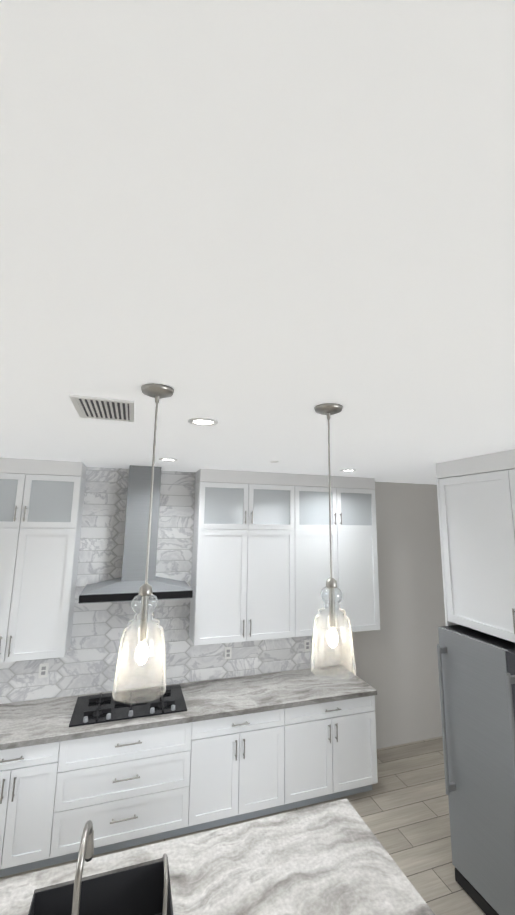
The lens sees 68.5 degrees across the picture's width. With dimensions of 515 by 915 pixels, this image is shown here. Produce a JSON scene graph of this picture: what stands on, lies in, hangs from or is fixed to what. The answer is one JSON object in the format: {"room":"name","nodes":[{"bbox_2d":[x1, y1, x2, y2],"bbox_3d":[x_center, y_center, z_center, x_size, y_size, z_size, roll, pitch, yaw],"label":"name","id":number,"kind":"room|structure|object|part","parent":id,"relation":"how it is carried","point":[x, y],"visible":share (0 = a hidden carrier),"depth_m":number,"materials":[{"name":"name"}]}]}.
{"room":"kitchen","nodes":[
{"label":"kitchen","id":0,"kind":"room"},
{"bbox_2d":[0,736,485,914],"bbox_3d":[-1.490,2.386,-1.138,13.360,0.060,9.100,4,-10,-18],"label":"floor","id":1,"kind":"structure","parent":0,"point":[401,807],"depth_m":3.26,"materials":[{"name":"beige tile"}]},
{"bbox_2d":[0,745,47,876],"bbox_3d":[-1.908,2.583,2.977,0.670,0.890,0.647,4,-10,-18],"label":"base cabinet","id":2,"kind":"object","parent":1,"relation":"on","point":[22,771],"depth_m":2.72,"materials":[{"name":"white wood"}]},
{"bbox_2d":[36,725,191,868],"bbox_3d":[-1.119,2.636,3.227,1.109,0.890,0.647,4,-10,-18],"label":"base cabinet","id":3,"kind":"object","parent":1,"relation":"on","point":[132,788],"depth_m":2.91,"materials":[{"name":"white wood"}]},
{"bbox_2d":[0,665,375,748],"bbox_3d":[-0.901,2.188,3.350,4.096,0.040,0.687,4,-10,-18],"label":"countertop","id":4,"kind":"structure","parent":3,"relation":"on","point":[42,721],"depth_m":3.34,"materials":[{"name":"grey stone"}]},
{"bbox_2d":[68,681,187,728],"bbox_3d":[-1.106,2.134,3.308,0.910,0.044,0.510,4,-10,-18],"label":"cooktop","id":5,"kind":"object","parent":4,"relation":"in","point":[93,706],"depth_m":3.27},
{"bbox_2d":[0,798,434,914],"bbox_3d":[-0.987,2.066,1.139,3.530,1.332,1.110,4,-10,-18],"label":"kitchen island","id":6,"kind":"object","parent":1,"relation":"on","point":[332,858],"visible":1,"depth_m":1.75,"materials":[{"name":"grey stone"}]},
{"bbox_2d":[44,820,93,914],"bbox_3d":[-0.708,1.654,1.442,0.130,0.411,0.251,4,-10,-18],"label":"faucet","id":7,"kind":"object","parent":6,"relation":"on","point":[86,850],"depth_m":1.41,"materials":[{"name":"silver metal"}]},
{"bbox_2d":[1,859,174,914],"bbox_3d":[-0.652,2.002,1.557,0.568,0.212,0.358,4,-10,-18],"label":"sink","id":8,"kind":"object","parent":6,"relation":"in","point":[137,887],"depth_m":1.74,"materials":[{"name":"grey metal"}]},
{"bbox_2d":[157,853,168,914],"bbox_3d":[-0.367,1.733,1.482,0.038,0.278,0.120,4,-10,-18],"label":"faucet","id":9,"kind":"object","parent":6,"relation":"on","point":[165,891],"depth_m":1.45,"materials":[{"name":"silver metal"}]},
{"bbox_2d":[188,709,275,832],"bbox_3d":[-0.227,2.695,3.510,0.884,0.890,0.647,4,-10,-18],"label":"base cabinet","id":10,"kind":"object","parent":1,"relation":"on","point":[248,714],"depth_m":3.19,"materials":[{"name":"white wood"}]},
{"bbox_2d":[276,697,377,811],"bbox_3d":[0.558,2.748,3.759,1.004,0.890,0.647,4,-10,-18],"label":"base cabinet","id":11,"kind":"object","parent":1,"relation":"on","point":[328,751],"depth_m":3.45,"materials":[{"name":"white wood"}]},
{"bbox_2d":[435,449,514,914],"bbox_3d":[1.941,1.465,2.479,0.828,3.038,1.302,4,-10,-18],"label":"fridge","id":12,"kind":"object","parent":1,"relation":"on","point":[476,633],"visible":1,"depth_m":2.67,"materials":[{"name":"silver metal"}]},
{"bbox_2d":[0,0,514,484],"bbox_3d":[-1.321,-0.691,-0.691,13.560,0.080,9.300,4,-10,-18],"label":"ceiling","id":13,"kind":"structure","parent":0,"point":[258,230],"depth_m":0.68,"materials":[{"name":"white paint"}]},
{"bbox_2d":[69,394,133,421],"bbox_3d":[-0.718,-0.224,1.784,0.260,0.010,0.360,4,-10,-18],"label":"ceiling vent","id":14,"kind":"object","parent":13,"relation":"in","point":[99,408],"visible":1,"depth_m":1.75,"materials":[{"name":"white metal"}]},
{"bbox_2d":[112,383,173,703],"bbox_3d":[-0.404,0.274,1.413,0.180,1.104,0.180,4,-10,-18],"label":"pendant light","id":15,"kind":"object","parent":13,"relation":"hanging from","point":[157,392],"visible":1,"depth_m":1.36,"materials":[{"name":"clear glass"}]},
{"bbox_3d":[-0.409,0.657,1.349,0.180,0.326,0.180,4,-10,-18],"label":"lamp shade","id":16,"kind":"part","parent":15,"relation":"part of","materials":[{"name":"clear glass"}]},
{"bbox_2d":[159,458,176,460],"bbox_3d":[-0.768,0.019,3.251,0.160,0.010,0.160,4,-10,-18],"label":"recessed light","id":17,"kind":"object","parent":13,"relation":"in","point":[168,459],"visible":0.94,"depth_m":3.23,"materials":[{"name":"white"}]},
{"bbox_2d":[188,417,217,425],"bbox_3d":[-0.284,-0.185,1.984,0.160,0.010,0.160,4,-10,-18],"label":"recessed light","id":18,"kind":"object","parent":13,"relation":"in","point":[200,421],"visible":0.98,"depth_m":1.98,"materials":[{"name":"white"}]},
{"bbox_2d":[311,403,355,679],"bbox_3d":[0.313,0.318,1.621,0.180,1.104,0.180,4,-10,-18],"label":"pendant light","id":19,"kind":"object","parent":13,"relation":"hanging from","point":[328,409],"visible":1,"depth_m":1.57,"materials":[{"name":"clear glass"}]},
{"bbox_3d":[0.308,0.702,1.557,0.180,0.326,0.180,4,-10,-18],"label":"lamp shade","id":20,"kind":"part","parent":19,"relation":"part of","materials":[{"name":"clear glass"}]},
{"bbox_2d":[340,469,355,471],"bbox_3d":[0.906,0.131,3.782,0.160,0.010,0.160,4,-10,-18],"label":"recessed light","id":21,"kind":"object","parent":13,"relation":"in","point":[347,470],"visible":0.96,"depth_m":3.78,"materials":[{"name":"white"}]},
{"bbox_2d":[104,467,445,748],"bbox_3d":[-2.642,1.543,3.337,13.360,3.040,0.160,4,-10,-18],"label":"wall","id":22,"kind":"structure","parent":0,"point":[395,656],"depth_m":4.65,"materials":[{"name":"paint"}]},
{"bbox_2d":[0,457,15,584],"bbox_3d":[-2.292,0.847,3.292,0.544,1.668,0.348,4,-10,-18],"label":"upper cabinet","id":23,"kind":"object","parent":22,"relation":"attached to","point":[7,465],"depth_m":3.24,"materials":[{"name":"white wood"}]},
{"bbox_2d":[0,458,87,664],"bbox_3d":[-1.907,0.873,3.414,0.503,1.668,0.348,4,-10,-18],"label":"upper cabinet","id":24,"kind":"object","parent":22,"relation":"attached to","point":[46,523],"depth_m":3.26,"materials":[{"name":"white wood"}]},
{"bbox_2d":[78,465,192,603],"bbox_3d":[-1.101,0.680,3.597,0.934,1.207,0.536,4,-10,-18],"label":"hood","id":25,"kind":"object","parent":22,"relation":"attached to","point":[116,553],"depth_m":3.71,"materials":[{"name":"silver metal"}]},
{"bbox_2d":[120,465,163,584],"bbox_3d":[-1.138,0.633,3.725,0.300,1.073,0.286,4,-10,-18],"label":"hood chimney","id":26,"kind":"object","parent":22,"relation":"attached to","point":[133,555],"depth_m":3.59,"materials":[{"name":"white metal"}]},
{"bbox_2d":[188,468,243,648],"bbox_3d":[-0.364,0.975,3.903,0.564,1.668,0.348,4,-10,-18],"label":"upper cabinet","id":27,"kind":"object","parent":22,"relation":"attached to","point":[217,494],"depth_m":3.73,"materials":[{"name":"white wood"}]},
{"bbox_2d":[240,471,287,644],"bbox_3d":[0.093,1.006,4.048,0.636,1.668,0.348,4,-10,-18],"label":"upper cabinet","id":28,"kind":"object","parent":22,"relation":"attached to","point":[264,507],"depth_m":3.86,"materials":[{"name":"white wood"}]},
{"bbox_2d":[288,473,331,640],"bbox_3d":[0.580,1.038,4.202,0.625,1.668,0.348,4,-10,-18],"label":"upper cabinet","id":29,"kind":"object","parent":22,"relation":"attached to","point":[308,494],"depth_m":4.02,"materials":[{"name":"white wood"}]},
{"bbox_2d":[332,476,379,636],"bbox_3d":[1.032,1.069,4.346,0.564,1.668,0.348,4,-10,-18],"label":"upper cabinet","id":30,"kind":"object","parent":22,"relation":"attached to","point":[354,530],"depth_m":4.19,"materials":[{"name":"white wood"}]}
]}

